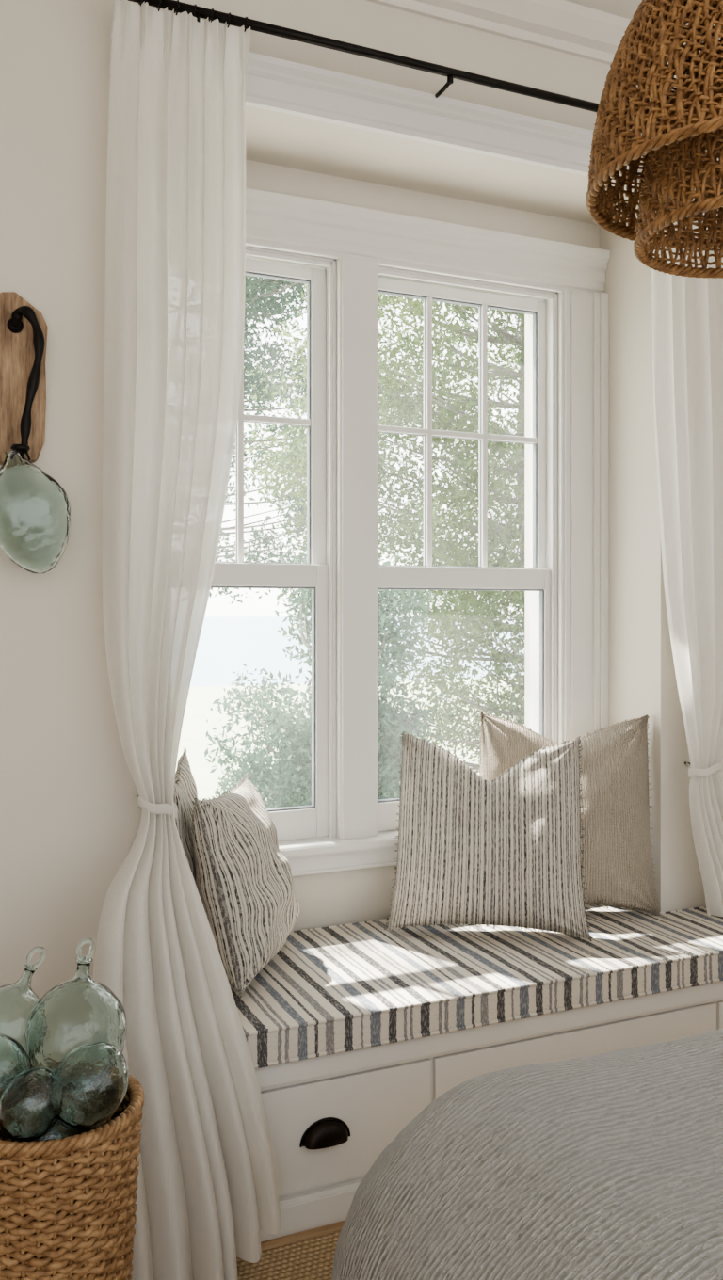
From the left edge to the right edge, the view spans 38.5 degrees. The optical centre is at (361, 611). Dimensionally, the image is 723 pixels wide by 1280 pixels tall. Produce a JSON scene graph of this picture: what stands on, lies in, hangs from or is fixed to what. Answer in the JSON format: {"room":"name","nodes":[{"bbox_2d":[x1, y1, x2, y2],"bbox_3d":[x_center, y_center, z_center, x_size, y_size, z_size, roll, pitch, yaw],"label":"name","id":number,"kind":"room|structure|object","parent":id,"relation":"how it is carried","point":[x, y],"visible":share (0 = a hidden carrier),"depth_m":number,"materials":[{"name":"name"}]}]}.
{"room":"bedroom","nodes":[
{"label":"bedroom","id":0,"kind":"room"},
{"bbox_2d":[0,0,141,997],"bbox_3d":[-1.778,-0.180,2.519,2.400,3.400,0.550,0,0,-24],"label":"wall","id":1,"kind":"structure","parent":0,"point":[70,814],"depth_m":2.67,"materials":[{"name":"paint"}]},
{"bbox_2d":[0,291,47,464],"bbox_3d":[-0.855,-0.582,2.564,0.158,0.434,0.115,0,0,-24],"label":"plaque","id":2,"kind":"object","parent":1,"relation":"attached to","point":[24,329],"visible":0.99,"depth_m":2.58,"materials":[{"name":"wood"}]},
{"bbox_2d":[0,448,70,573],"bbox_3d":[-0.819,-0.246,2.536,0.207,0.304,0.106,0,0,-31],"label":"float","id":3,"kind":"object","parent":2,"relation":"hanging from","point":[35,508],"visible":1,"depth_m":2.51,"materials":[{"name":"green glass"}]},
{"bbox_2d":[109,20,642,186],"bbox_3d":[0.239,-1.464,3.089,1.950,0.122,0.050,0,0,-24],"label":"header","id":4,"kind":"object","parent":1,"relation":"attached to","point":[273,84],"visible":0.57,"depth_m":3.04,"materials":[{"name":"paint"}]},
{"bbox_2d":[236,1220,344,1257],"bbox_3d":[0.705,1.580,1.244,6.200,0.120,4.900,0,0,-24],"label":"floor","id":5,"kind":"structure","parent":0,"point":[336,1226],"depth_m":2.52,"materials":[{"name":"brown wood"}]},
{"bbox_2d":[236,1230,340,1279],"bbox_3d":[0.912,1.514,1.025,4.300,0.012,3.530,0,0,-24],"label":"jute rug","id":6,"kind":"object","parent":5,"relation":"on","point":[312,1258],"visible":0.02,"depth_m":2.40,"materials":[{"name":"beige wicker"}]},
{"bbox_2d":[0,1074,143,1279],"bbox_3d":[-0.606,1.230,2.024,0.355,0.554,0.355,0,0,-24],"label":"wicker basket","id":7,"kind":"object","parent":6,"relation":"on","point":[68,1206],"visible":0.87,"depth_m":1.88,"materials":[{"name":"brown wicker"}]},
{"bbox_2d":[0,1033,31,1098],"bbox_3d":[-0.686,0.864,1.950,0.122,0.141,0.120,0,0,3],"label":"float","id":8,"kind":"object","parent":7,"relation":"in","point":[14,1060],"visible":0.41,"depth_m":1.92,"materials":[{"name":"green glass"}]},
{"bbox_2d":[0,946,46,1050],"bbox_3d":[-0.711,0.805,2.048,0.168,0.263,0.163,0,0,-1],"label":"glass bottle","id":9,"kind":"object","parent":7,"relation":"on","point":[18,999],"visible":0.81,"depth_m":2.02,"materials":[{"name":"green glass"}]},
{"bbox_2d":[0,1067,57,1142],"bbox_3d":[-0.610,0.909,1.913,0.119,0.130,0.113,0,0,1],"label":"float","id":10,"kind":"object","parent":7,"relation":"in","point":[28,1112],"visible":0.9,"depth_m":1.87,"materials":[{"name":"green glass"}]},
{"bbox_2d":[25,938,127,1071],"bbox_3d":[-0.564,0.792,2.048,0.195,0.289,0.194,0,0,3],"label":"glass bottle","id":11,"kind":"object","parent":7,"relation":"in","point":[79,1010],"visible":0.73,"depth_m":1.99,"materials":[{"name":"green glass"}]},
{"bbox_2d":[54,1041,128,1131],"bbox_3d":[-0.512,0.890,1.946,0.148,0.159,0.140,0,0,-1],"label":"float","id":12,"kind":"object","parent":7,"relation":"in","point":[92,1079],"visible":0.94,"depth_m":1.90,"materials":[{"name":"green glass"}]},
{"bbox_3d":[-0.640,1.159,2.028,0.133,0.133,0.157,0,20,-20],"label":"float","id":13,"kind":"object","parent":7,"relation":"in","visible":0},
{"bbox_2d":[11,1120,90,1142],"bbox_3d":[-0.601,1.021,2.007,0.143,0.135,0.148,0,0,-2],"label":"float","id":14,"kind":"object","parent":13,"relation":"on","point":[57,1131],"visible":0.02,"depth_m":1.96,"materials":[{"name":"green glass"}]},
{"bbox_2d":[331,1028,722,1279],"bbox_3d":[1.346,1.131,1.332,2.358,0.751,2.288,0,0,-24],"label":"bed","id":15,"kind":"object","parent":6,"relation":"on","point":[608,1165],"visible":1,"depth_m":1.56,"materials":[{"name":"fabric"}]},
{"bbox_2d":[255,980,722,1242],"bbox_3d":[0.432,1.306,3.166,2.096,0.428,0.723,0,0,-24],"label":"window bench","id":16,"kind":"object","parent":5,"relation":"on","point":[330,1117],"visible":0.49,"depth_m":2.64,"materials":[{"name":"paint"}]},
{"bbox_2d":[228,903,722,1069],"bbox_3d":[0.441,1.044,3.153,2.091,0.092,0.698,0,0,-24],"label":"bench cushion","id":17,"kind":"object","parent":16,"relation":"on","point":[334,989],"visible":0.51,"depth_m":2.88,"materials":[{"name":"fabric"}]},
{"bbox_2d":[173,747,197,882],"bbox_3d":[-0.493,0.699,2.881,0.129,0.592,0.458,0,0,-4],"label":"striped pillow","id":18,"kind":"object","parent":17,"relation":"on","point":[184,792],"visible":0.24,"depth_m":2.81,"materials":[{"name":"fabric"}]},
{"bbox_2d":[191,773,300,1000],"bbox_3d":[-0.323,0.739,2.900,0.261,0.526,0.530,0,0,13],"label":"striped pillow","id":19,"kind":"object","parent":17,"relation":"on","point":[244,881],"visible":0.95,"depth_m":2.70,"materials":[{"name":"fabric"}]},
{"bbox_2d":[384,731,592,941],"bbox_3d":[0.388,0.690,3.229,0.635,0.612,0.246,0,0,2],"label":"striped pillow","id":20,"kind":"object","parent":17,"relation":"on","point":[504,850],"visible":1,"depth_m":3.16,"materials":[{"name":"fabric"}]},
{"bbox_2d":[475,710,660,916],"bbox_3d":[0.667,0.668,3.447,0.634,0.666,0.221,0,0,1],"label":"pillow","id":21,"kind":"object","parent":17,"relation":"on","point":[617,871],"visible":0.54,"depth_m":3.40,"materials":[{"name":"fabric"}]},
{"bbox_2d":[150,0,650,224],"bbox_3d":[0.102,-1.641,3.357,1.717,0.477,0.550,0,0,-24],"label":"wall","id":22,"kind":"structure","parent":0,"point":[273,137],"depth_m":3.17,"materials":[{"name":"paint"}]},
{"bbox_2d":[128,0,722,137],"bbox_3d":[0.474,-1.541,3.138,2.554,0.068,0.152,0,0,-24],"label":"curtain rod","id":23,"kind":"object","parent":22,"relation":"attached to","point":[199,12],"visible":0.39,"depth_m":2.87,"materials":[{"name":"metal"}]},
{"bbox_2d":[92,0,281,1279],"bbox_3d":[-0.429,-0.013,2.458,0.431,3.038,0.499,0,0,-19],"label":"linen curtain","id":24,"kind":"object","parent":23,"relation":"hanging from","point":[208,1183],"visible":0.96,"depth_m":2.58,"materials":[{"name":"white fabric"}]},
{"bbox_2d":[136,792,176,818],"bbox_3d":[-0.539,0.490,2.660,0.100,0.064,0.197,0,0,-24],"label":"tieback","id":25,"kind":"object","parent":24,"relation":"attached to","point":[153,808],"visible":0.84,"depth_m":2.57,"materials":[{"name":"white fabric"}]},
{"bbox_2d":[650,137,722,916],"bbox_3d":[1.132,-0.270,3.368,0.508,2.524,0.082,0,0,-25],"label":"linen curtain","id":26,"kind":"object","parent":23,"relation":"hanging from","point":[687,312],"visible":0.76,"depth_m":3.32,"materials":[{"name":"white fabric"}]},
{"bbox_2d":[684,761,720,777],"bbox_3d":[1.124,0.510,3.403,0.108,0.052,0.170,0,0,13],"label":"tieback","id":27,"kind":"object","parent":26,"relation":"attached to","point":[692,772],"visible":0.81,"depth_m":3.33,"materials":[{"name":"white fabric"}]},
{"bbox_2d":[245,160,599,930],"bbox_3d":[0.035,0.059,3.507,1.717,2.923,0.220,0,0,-24],"label":"wall","id":28,"kind":"structure","parent":0,"point":[351,896],"depth_m":3.38,"materials":[{"name":"paint"}]},
{"bbox_2d":[210,245,335,840],"bbox_3d":[-0.404,-0.190,3.309,0.615,1.900,0.205,0,0,-24],"label":"window","id":29,"kind":"structure","parent":28,"relation":"in","point":[318,574],"depth_m":3.34,"materials":[{"name":"paint"}]},
{"bbox_2d":[245,187,609,876],"bbox_3d":[0.050,-0.231,3.473,1.717,2.122,0.276,0,0,-24],"label":"window","id":30,"kind":"structure","parent":28,"relation":"in","point":[540,579],"depth_m":3.55,"materials":[{"name":"paint"}]},
{"bbox_2d":[564,0,719,39],"bbox_3d":[0.705,-1.940,1.244,6.200,0.120,4.900,0,0,-24],"label":"ceiling","id":31,"kind":"structure","parent":0,"point":[625,8],"depth_m":3.21,"materials":[{"name":"paint"}]},
{"bbox_2d":[585,0,722,278],"bbox_3d":[0.719,-1.278,1.901,0.600,1.204,0.600,0,0,23],"label":"pendant lamp","id":32,"kind":"object","parent":31,"relation":"hanging from","point":[689,114],"visible":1,"depth_m":1.80,"materials":[{"name":"wicker"}]},
{"bbox_2d":[599,86,722,911],"bbox_3d":[1.701,-0.180,4.069,1.783,3.400,0.550,0,0,-24],"label":"wall","id":33,"kind":"structure","parent":0,"point":[643,681],"depth_m":3.54,"materials":[{"name":"paint"}]},
{"bbox_3d":[-2.059,-0.180,0.014,0.150,3.400,4.900,0,0,-24],"label":"wall","id":34,"kind":"structure","parent":0,"visible":0},
{"bbox_2d":[365,0,708,78],"bbox_3d":[-0.049,-1.830,2.937,5.900,0.100,0.095,0,0,-24],"label":"crown molding","id":35,"kind":"structure","parent":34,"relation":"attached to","point":[560,25],"depth_m":3.20,"materials":[{"name":"paint"}]},
{"label":"outside","id":36,"kind":"structure","parent":0,"visible":0},
{"bbox_2d":[175,677,524,800],"bbox_3d":[2.361,2.245,19.282,100.000,0.050,26.690,0,0,-24],"label":"lawn","id":37,"kind":"structure","parent":36,"point":[200,699],"depth_m":20.27,"materials":[{"name":"white"}]},
{"bbox_2d":[208,275,411,604],"bbox_3d":[-1.688,-2.101,12.784,5.578,8.649,2.933,0,0,-24],"label":"leafy tree","id":38,"kind":"object","parent":37,"relation":"on","point":[256,302],"visible":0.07,"depth_m":12.90,"materials":[{"name":"leaves"},{"name":"bark"}]},
{"bbox_2d":[204,544,456,808],"bbox_3d":[-0.227,0.816,7.995,1.906,3.042,1.795,0,0,0],"label":"tree","id":39,"kind":"object","parent":37,"relation":"on","point":[286,787],"visible":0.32,"depth_m":7.70,"materials":[{"name":"green plant"}]},
{"bbox_2d":[232,284,524,773],"bbox_3d":[1.341,-1.777,10.874,5.591,8.030,2.997,0,0,-18],"label":"leafy tree","id":40,"kind":"object","parent":37,"relation":"on","point":[448,550],"visible":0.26,"depth_m":10.19,"materials":[{"name":"green plant"}]},
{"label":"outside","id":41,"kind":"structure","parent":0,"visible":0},
{"bbox_2d":[190,616,524,687],"bbox_3d":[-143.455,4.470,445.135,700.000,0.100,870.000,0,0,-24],"label":"sky","id":42,"kind":"structure","parent":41,"point":[226,644],"depth_m":111.78,"materials":[{"name":"liquid"}]}
]}

